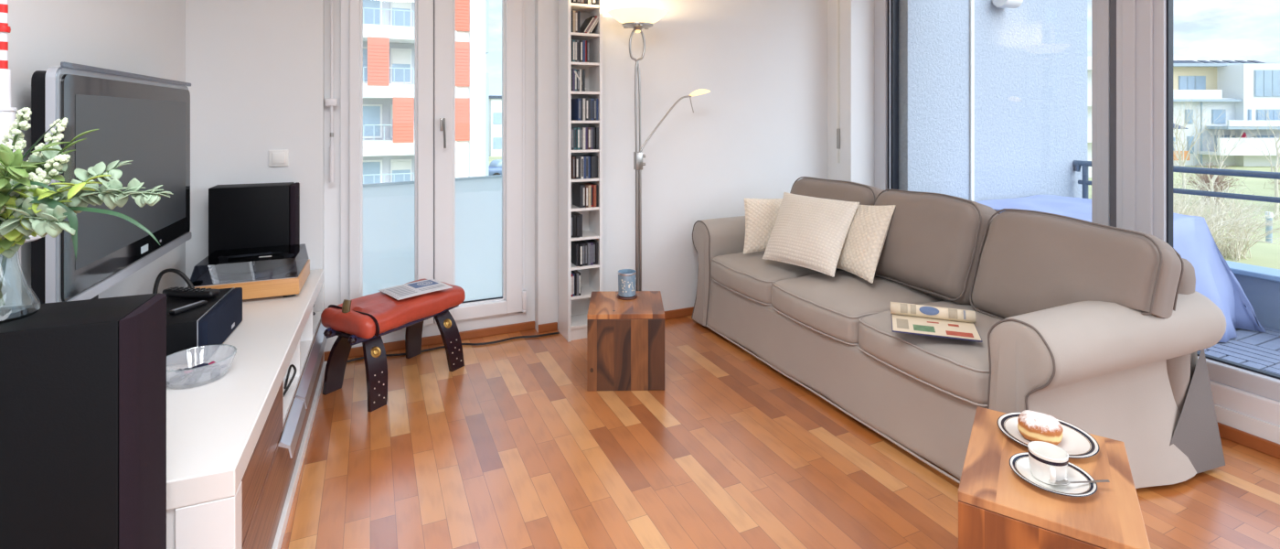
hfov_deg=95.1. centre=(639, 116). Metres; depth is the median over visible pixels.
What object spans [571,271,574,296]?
case
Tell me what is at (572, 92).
shelf
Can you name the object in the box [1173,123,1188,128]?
parasol
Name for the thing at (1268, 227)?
bollard light
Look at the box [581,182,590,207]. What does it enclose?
case
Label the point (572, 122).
shelf
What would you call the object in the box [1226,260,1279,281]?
trim
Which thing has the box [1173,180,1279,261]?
bush
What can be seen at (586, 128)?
case
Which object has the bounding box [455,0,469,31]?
shutter
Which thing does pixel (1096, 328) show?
sofa
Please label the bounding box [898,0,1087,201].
wall
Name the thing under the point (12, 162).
eucalyptus sprig
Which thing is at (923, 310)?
picture
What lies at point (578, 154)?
case
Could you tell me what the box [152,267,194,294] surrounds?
cable loop
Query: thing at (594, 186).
case
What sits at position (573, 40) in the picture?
case
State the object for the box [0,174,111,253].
eucalyptus sprig
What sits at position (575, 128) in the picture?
case
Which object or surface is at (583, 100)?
case
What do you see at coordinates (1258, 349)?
floor
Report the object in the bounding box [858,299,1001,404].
seat cushion
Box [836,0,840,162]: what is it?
pull cord
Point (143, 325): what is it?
grille
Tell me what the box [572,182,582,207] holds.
case
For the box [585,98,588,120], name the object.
case
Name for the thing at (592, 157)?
case
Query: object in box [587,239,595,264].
case
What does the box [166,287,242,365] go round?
loudspeaker
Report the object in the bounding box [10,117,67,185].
flower spike
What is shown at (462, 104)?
shutter
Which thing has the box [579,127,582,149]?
case
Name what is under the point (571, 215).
case
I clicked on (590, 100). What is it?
case
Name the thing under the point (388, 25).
apartment block
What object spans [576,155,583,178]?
case
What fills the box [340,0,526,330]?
door
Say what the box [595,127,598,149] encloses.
case
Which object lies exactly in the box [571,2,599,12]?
shelf
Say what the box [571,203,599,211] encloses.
shelf
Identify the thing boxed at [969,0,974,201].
joint
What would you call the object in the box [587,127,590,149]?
case
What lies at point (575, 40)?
case
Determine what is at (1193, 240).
furniture cover
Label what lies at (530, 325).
baseboard
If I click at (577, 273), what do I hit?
case
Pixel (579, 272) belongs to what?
case
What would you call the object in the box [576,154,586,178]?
case
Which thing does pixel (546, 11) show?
wall pillar
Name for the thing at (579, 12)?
case
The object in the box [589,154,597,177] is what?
case
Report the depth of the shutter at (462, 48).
29.90 m
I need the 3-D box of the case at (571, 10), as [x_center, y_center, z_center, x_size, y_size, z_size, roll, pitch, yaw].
[-0.413,-0.537,3.345,0.014,0.125,0.142,0,0,-25]
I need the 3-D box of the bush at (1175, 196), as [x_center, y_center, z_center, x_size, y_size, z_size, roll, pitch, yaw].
[22.852,3.465,24.486,5.988,2.592,5.601,0,0,-21]
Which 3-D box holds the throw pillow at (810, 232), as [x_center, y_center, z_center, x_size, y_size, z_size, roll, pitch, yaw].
[0.868,0.591,3.050,0.301,0.327,0.578,0,0,-33]
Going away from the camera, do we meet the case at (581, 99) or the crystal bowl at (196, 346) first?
the crystal bowl at (196, 346)
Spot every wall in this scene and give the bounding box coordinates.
[8,0,185,305]
[185,0,534,351]
[602,0,827,310]
[827,0,874,186]
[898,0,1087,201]
[1214,404,1279,444]
[1233,273,1279,330]
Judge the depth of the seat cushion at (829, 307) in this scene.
2.64 m
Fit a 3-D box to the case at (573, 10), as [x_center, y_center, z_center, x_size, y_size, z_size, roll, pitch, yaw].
[-0.399,-0.537,3.350,0.014,0.125,0.142,0,0,-25]
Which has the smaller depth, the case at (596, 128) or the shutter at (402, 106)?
the case at (596, 128)
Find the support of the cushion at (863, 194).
on the sofa
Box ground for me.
[489,155,1279,269]
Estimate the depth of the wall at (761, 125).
3.72 m
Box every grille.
[118,292,166,548]
[198,287,242,361]
[289,181,299,259]
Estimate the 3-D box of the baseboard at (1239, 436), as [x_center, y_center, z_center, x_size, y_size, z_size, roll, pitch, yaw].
[2.786,1.224,1.177,0.014,0.052,6.205,0,0,-25]
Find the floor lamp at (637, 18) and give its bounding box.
[607,6,709,290]
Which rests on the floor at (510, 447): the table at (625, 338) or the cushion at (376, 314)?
the table at (625, 338)
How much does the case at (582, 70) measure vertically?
0.125 m
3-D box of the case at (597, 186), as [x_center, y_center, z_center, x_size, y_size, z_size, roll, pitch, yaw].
[-0.274,0.450,3.412,0.015,0.125,0.142,0,0,-25]
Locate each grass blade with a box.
[0,113,67,289]
[68,206,159,243]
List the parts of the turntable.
control knob, plate, platter, control knob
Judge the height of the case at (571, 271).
0.125 m
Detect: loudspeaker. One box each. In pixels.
[0,292,166,548]
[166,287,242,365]
[208,181,299,268]
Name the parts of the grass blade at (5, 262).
grass blade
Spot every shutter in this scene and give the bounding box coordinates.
[367,36,389,85]
[393,96,413,142]
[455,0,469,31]
[455,41,469,85]
[455,97,469,140]
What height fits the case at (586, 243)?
0.125 m
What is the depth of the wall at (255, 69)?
2.86 m
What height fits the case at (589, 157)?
0.125 m
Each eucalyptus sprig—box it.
[0,128,99,305]
[0,143,37,249]
[0,144,67,306]
[0,160,132,239]
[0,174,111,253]
[0,187,72,246]
[0,195,76,257]
[0,236,25,277]
[22,178,172,236]
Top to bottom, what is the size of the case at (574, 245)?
0.125 m
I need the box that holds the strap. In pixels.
[324,0,337,181]
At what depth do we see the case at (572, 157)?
3.30 m
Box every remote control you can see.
[162,286,219,298]
[169,299,207,314]
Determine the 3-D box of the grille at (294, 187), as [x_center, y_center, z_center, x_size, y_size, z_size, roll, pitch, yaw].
[-1.654,0.530,2.805,0.022,0.420,0.150,0,0,-23]
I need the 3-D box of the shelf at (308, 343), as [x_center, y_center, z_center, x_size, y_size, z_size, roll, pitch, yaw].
[-1.538,0.958,2.246,0.454,0.015,1.160,0,0,-23]
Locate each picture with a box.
[407,279,438,287]
[912,323,935,331]
[919,306,938,314]
[945,330,973,337]
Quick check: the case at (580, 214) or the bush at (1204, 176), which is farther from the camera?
the bush at (1204, 176)
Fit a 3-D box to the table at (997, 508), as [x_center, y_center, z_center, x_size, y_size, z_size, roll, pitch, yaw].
[0.996,1.050,1.433,0.335,0.400,0.475,0,0,35]
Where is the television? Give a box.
[31,66,191,304]
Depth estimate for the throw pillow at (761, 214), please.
3.31 m
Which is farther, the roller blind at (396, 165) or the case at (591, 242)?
the roller blind at (396, 165)
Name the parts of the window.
frame, slider sash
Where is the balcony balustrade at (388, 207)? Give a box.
[362,174,501,300]
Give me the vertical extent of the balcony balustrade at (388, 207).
1.072 m
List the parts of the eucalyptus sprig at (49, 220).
stem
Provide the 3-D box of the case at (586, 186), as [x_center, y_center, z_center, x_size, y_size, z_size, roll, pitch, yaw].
[-0.329,0.450,3.381,0.015,0.125,0.142,0,0,-25]
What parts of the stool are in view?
knob, rail, leg, knob, leg, rail, leg, leg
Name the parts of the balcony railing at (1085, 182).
post, rail, rail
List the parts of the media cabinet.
panel, door, drawer, handle, panel, drawer, handle, panel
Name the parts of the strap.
rod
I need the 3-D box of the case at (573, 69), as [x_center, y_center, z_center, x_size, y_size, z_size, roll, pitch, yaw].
[-0.403,-0.208,3.357,0.014,0.125,0.142,0,0,-25]
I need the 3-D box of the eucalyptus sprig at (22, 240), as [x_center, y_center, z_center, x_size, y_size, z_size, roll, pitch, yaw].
[-1.108,0.178,0.990,0.089,0.304,0.112,0,0,-13]
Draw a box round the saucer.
[1009,451,1097,496]
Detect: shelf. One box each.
[282,310,322,426]
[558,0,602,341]
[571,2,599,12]
[571,32,599,40]
[571,61,599,67]
[571,91,599,95]
[571,120,599,123]
[571,149,599,152]
[571,177,599,181]
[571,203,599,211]
[571,230,599,240]
[571,262,599,270]
[571,285,596,299]
[571,313,586,329]
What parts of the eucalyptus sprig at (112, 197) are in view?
stem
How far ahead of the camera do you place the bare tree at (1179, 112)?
27.80 m
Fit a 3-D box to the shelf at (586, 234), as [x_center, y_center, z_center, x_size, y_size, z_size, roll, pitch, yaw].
[-0.345,0.685,3.383,0.171,0.015,0.175,0,0,-25]
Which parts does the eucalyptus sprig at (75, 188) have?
stem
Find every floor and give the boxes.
[280,315,1279,548]
[1197,325,1279,374]
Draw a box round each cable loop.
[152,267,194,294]
[283,363,296,395]
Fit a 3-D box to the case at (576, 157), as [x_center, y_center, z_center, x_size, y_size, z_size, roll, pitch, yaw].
[-0.382,0.286,3.356,0.015,0.125,0.142,0,0,-25]
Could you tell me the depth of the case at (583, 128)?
3.31 m
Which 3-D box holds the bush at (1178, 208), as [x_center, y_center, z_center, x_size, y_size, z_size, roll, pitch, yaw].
[17.122,3.286,18.331,4.250,2.947,4.711,0,0,2]
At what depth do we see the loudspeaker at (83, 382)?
0.99 m
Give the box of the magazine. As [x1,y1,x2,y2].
[890,301,982,341]
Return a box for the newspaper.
[378,278,452,299]
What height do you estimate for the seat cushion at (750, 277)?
0.177 m
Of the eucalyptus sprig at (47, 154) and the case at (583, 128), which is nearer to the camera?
the eucalyptus sprig at (47, 154)
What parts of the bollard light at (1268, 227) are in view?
post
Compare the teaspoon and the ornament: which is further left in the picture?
the ornament
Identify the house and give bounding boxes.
[489,95,501,156]
[1087,56,1091,177]
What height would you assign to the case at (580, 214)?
0.125 m
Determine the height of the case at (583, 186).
0.125 m
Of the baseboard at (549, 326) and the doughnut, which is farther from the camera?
the baseboard at (549, 326)
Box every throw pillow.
[743,198,782,253]
[762,192,859,277]
[836,204,895,283]
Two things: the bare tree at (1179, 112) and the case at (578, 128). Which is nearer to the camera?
the case at (578, 128)
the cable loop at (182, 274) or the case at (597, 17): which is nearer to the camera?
the cable loop at (182, 274)
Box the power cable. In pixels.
[347,331,559,362]
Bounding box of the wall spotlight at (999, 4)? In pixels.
[992,0,1023,8]
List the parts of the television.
trim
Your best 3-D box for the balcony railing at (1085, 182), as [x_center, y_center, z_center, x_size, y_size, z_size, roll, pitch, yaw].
[4.729,0.654,1.971,0.044,0.622,6.220,0,0,-25]
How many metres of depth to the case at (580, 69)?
3.31 m
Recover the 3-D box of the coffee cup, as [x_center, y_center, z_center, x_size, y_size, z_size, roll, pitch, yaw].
[0.954,0.809,1.363,0.079,0.065,0.087,0,0,-14]
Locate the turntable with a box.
[188,251,309,299]
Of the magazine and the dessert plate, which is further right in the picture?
the dessert plate
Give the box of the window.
[874,0,1279,426]
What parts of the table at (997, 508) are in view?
panel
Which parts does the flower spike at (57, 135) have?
stem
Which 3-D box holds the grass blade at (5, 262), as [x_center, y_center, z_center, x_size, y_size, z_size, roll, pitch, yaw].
[-1.075,0.157,1.017,0.106,0.326,0.066,0,0,-7]
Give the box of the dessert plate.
[997,411,1099,458]
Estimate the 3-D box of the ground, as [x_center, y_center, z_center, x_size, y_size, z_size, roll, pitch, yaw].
[10.394,4.900,73.005,200.000,0.300,116.100,0,0,-25]
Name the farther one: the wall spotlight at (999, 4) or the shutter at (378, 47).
the shutter at (378, 47)
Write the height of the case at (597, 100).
0.125 m
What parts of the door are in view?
sash, handle, lever, sash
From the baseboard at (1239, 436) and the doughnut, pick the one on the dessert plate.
the doughnut
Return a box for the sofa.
[691,176,1226,488]
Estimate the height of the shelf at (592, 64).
0.015 m
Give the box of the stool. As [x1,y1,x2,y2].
[320,277,465,411]
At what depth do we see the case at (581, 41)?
3.30 m
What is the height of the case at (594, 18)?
0.110 m
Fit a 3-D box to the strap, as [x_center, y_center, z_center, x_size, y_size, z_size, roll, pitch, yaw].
[-1.577,-0.435,2.991,0.055,1.530,0.068,0,0,-25]
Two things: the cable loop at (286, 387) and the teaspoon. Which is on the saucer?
the teaspoon
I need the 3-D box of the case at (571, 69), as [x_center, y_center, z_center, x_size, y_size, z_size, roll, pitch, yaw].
[-0.412,-0.208,3.343,0.014,0.125,0.142,0,0,-25]
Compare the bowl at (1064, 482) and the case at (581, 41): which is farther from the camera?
the case at (581, 41)
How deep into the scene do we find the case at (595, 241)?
3.35 m
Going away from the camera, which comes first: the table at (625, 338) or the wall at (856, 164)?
the table at (625, 338)
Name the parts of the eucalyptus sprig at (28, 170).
stem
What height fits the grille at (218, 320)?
0.126 m
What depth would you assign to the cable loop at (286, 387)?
2.02 m
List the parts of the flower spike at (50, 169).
stem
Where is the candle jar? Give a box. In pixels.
[618,268,636,297]
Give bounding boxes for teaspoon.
[1055,478,1109,485]
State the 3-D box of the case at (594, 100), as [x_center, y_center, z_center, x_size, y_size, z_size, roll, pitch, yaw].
[-0.286,-0.043,3.401,0.015,0.125,0.142,0,0,-25]
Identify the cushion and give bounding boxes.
[320,277,465,338]
[711,250,843,303]
[771,270,943,343]
[790,177,885,205]
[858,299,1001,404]
[874,190,998,305]
[971,210,1181,319]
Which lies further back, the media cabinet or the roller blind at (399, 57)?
the roller blind at (399, 57)
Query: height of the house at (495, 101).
7.350 m
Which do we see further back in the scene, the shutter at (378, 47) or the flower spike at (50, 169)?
the shutter at (378, 47)
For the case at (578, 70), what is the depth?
3.30 m
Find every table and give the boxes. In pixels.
[586,290,664,391]
[958,405,1150,548]
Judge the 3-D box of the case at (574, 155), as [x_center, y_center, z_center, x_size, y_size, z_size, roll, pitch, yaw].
[-0.370,0.286,3.365,0.015,0.125,0.142,0,0,-25]
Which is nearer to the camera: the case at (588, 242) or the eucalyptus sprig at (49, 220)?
the eucalyptus sprig at (49, 220)
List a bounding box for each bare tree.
[1173,93,1225,204]
[1173,119,1258,223]
[1237,99,1279,218]
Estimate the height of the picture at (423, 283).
0.002 m
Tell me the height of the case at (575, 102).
0.125 m
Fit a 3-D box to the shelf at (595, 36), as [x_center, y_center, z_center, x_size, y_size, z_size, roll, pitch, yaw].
[-0.345,-0.467,3.383,0.171,0.015,0.175,0,0,-25]
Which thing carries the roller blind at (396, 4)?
hanging from the apartment block
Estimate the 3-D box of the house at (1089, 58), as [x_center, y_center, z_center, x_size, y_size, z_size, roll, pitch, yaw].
[34.134,0.000,49.453,9.600,9.500,9.000,0,0,3]
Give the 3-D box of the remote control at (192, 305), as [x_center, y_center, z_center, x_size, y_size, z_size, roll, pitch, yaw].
[-1.456,0.613,1.889,0.025,0.014,0.110,0,0,13]
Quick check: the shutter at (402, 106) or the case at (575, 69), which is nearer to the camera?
the case at (575, 69)
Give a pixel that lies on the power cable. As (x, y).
(548, 334)
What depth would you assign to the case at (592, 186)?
3.34 m
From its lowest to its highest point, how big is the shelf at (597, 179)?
0.015 m
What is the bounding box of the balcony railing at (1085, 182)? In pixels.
[1072,160,1279,202]
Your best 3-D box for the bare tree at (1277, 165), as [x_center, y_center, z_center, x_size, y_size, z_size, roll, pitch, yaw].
[30.392,1.777,27.986,1.842,5.949,2.997,0,0,-32]
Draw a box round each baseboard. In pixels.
[324,320,534,361]
[538,321,557,332]
[664,306,693,319]
[1217,421,1279,458]
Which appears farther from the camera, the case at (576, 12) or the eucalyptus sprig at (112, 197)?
the case at (576, 12)
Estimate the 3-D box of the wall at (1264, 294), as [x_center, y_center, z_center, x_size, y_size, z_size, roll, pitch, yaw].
[4.780,1.325,1.873,0.150,0.650,6.200,0,0,-25]
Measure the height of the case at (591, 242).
0.125 m
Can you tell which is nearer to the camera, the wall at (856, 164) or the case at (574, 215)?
the case at (574, 215)
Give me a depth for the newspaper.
2.80 m
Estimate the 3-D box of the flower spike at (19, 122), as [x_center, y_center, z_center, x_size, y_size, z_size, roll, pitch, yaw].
[-1.136,0.156,1.042,0.065,0.348,0.060,0,0,18]
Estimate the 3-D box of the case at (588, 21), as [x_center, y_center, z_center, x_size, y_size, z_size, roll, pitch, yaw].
[-0.320,-0.525,3.394,0.076,0.110,0.142,0,0,-25]
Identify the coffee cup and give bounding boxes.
[1027,440,1068,485]
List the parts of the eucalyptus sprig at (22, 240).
stem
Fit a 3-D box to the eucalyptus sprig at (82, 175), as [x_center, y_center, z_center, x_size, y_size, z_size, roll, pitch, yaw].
[-1.042,0.205,1.043,0.205,0.250,0.054,0,0,-25]
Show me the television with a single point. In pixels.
(146, 122)
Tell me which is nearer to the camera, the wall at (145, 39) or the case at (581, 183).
the wall at (145, 39)
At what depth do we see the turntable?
2.42 m
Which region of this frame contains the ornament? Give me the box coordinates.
[0,0,42,307]
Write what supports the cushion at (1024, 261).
on the sofa
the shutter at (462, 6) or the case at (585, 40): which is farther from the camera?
the shutter at (462, 6)
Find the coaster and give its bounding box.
[616,293,637,299]
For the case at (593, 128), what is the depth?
3.35 m
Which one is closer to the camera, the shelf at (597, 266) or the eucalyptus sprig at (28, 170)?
the eucalyptus sprig at (28, 170)
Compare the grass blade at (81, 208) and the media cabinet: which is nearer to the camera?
the grass blade at (81, 208)
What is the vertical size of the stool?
0.452 m
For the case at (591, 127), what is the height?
0.125 m
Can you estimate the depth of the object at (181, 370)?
1.69 m
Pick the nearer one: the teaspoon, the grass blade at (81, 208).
the grass blade at (81, 208)
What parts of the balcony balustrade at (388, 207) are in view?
rail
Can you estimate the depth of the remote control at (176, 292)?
1.99 m
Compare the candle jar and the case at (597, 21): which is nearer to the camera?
the candle jar
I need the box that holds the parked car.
[489,159,501,175]
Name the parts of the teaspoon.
handle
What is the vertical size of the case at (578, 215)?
0.125 m
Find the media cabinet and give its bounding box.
[166,268,327,548]
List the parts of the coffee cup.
handle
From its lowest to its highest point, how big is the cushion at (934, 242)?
0.466 m
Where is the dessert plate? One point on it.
(1076, 442)
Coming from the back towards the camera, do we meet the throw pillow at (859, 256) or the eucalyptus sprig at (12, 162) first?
the throw pillow at (859, 256)
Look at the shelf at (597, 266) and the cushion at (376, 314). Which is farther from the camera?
the shelf at (597, 266)
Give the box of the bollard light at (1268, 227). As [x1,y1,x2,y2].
[1264,211,1273,243]
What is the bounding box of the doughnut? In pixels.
[1017,409,1063,445]
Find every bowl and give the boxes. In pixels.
[166,346,236,388]
[1055,478,1069,485]
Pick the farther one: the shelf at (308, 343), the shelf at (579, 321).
the shelf at (579, 321)
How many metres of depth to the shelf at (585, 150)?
3.31 m
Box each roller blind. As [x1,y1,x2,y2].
[392,0,410,9]
[392,50,410,63]
[392,160,410,170]
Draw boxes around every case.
[571,10,573,31]
[571,68,573,91]
[571,97,580,120]
[571,127,574,149]
[571,155,578,179]
[571,156,575,179]
[571,211,579,237]
[571,213,576,237]
[571,214,573,237]
[571,240,578,266]
[571,270,575,295]
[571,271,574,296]
[572,39,575,62]
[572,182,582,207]
[572,211,582,236]
[573,10,575,31]
[573,68,575,91]
[573,269,578,296]
[574,70,586,89]
[574,127,576,149]
[574,155,580,179]
[574,240,582,266]
[574,269,580,295]
[575,10,577,32]
[575,40,576,62]
[575,69,576,91]
[576,40,579,62]
[576,69,579,91]
[576,127,579,149]
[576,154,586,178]
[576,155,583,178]
[576,182,585,207]
[577,10,580,32]
[577,154,587,178]
[577,240,585,266]
[578,182,588,207]
[579,40,582,62]
[579,69,581,91]
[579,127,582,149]
[580,15,595,32]
[580,98,582,120]
[580,154,590,178]
[580,239,587,265]
[581,69,585,91]
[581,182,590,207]
[582,40,585,62]
[582,98,585,120]
[582,127,585,149]
[582,239,590,265]
[584,154,593,178]
[585,15,597,32]
[585,40,586,62]
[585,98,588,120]
[585,127,587,149]
[585,182,593,206]
[585,239,593,265]
[586,16,598,32]
[586,40,589,62]
[586,154,595,178]
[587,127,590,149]
[587,181,598,206]
[587,182,596,206]
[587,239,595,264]
[588,98,591,120]
[589,18,598,33]
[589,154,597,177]
[590,127,592,149]
[591,98,593,120]
[591,238,598,264]
[592,127,595,149]
[593,98,596,120]
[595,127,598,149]
[596,98,598,120]
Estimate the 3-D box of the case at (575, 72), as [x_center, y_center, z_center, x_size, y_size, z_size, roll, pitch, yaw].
[-0.367,-0.208,3.372,0.076,0.110,0.142,0,0,-25]
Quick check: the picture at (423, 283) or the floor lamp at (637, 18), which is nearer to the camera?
the picture at (423, 283)
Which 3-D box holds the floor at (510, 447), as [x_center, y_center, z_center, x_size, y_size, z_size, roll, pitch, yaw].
[0.878,1.300,0.543,4.050,0.100,6.650,0,0,-25]
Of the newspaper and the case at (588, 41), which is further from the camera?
the case at (588, 41)
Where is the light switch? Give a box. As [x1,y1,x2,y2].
[268,149,288,166]
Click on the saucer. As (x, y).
(1019, 464)
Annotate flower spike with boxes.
[0,106,31,305]
[0,153,70,213]
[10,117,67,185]
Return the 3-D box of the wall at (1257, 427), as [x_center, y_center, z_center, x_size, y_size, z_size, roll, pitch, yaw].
[2.883,-0.025,1.222,0.200,2.550,6.205,0,0,-25]
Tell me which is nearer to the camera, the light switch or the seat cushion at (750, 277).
the light switch
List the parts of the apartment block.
pane, pane, pane, pane, balcony rail, balcony rail, balcony rail, balcony rail, pane, pane, pane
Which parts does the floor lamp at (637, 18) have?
twisted stem, lamp shade, twisted stem, reading arm, lamp shade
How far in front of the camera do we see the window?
2.58 m
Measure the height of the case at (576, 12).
0.125 m
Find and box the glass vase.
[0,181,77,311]
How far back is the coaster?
2.89 m
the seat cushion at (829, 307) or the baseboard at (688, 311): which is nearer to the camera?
the seat cushion at (829, 307)
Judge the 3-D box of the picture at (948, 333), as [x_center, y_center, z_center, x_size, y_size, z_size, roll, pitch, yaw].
[1.130,0.766,2.069,0.085,0.001,0.045,0,0,22]
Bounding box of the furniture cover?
[975,194,1266,341]
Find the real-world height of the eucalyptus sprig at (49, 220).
0.197 m
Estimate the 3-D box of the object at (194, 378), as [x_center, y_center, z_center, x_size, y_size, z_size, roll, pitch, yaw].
[-1.260,0.738,1.654,0.024,0.017,0.073,0,0,-15]
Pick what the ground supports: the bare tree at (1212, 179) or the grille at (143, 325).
the bare tree at (1212, 179)
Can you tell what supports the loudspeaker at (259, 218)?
on the media cabinet
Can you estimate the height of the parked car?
1.500 m
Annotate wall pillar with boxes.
[534,0,558,331]
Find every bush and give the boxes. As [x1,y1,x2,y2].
[1173,171,1277,225]
[1173,177,1279,249]
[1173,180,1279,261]
[1175,159,1245,204]
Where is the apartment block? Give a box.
[362,0,489,183]
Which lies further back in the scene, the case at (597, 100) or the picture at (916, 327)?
the case at (597, 100)

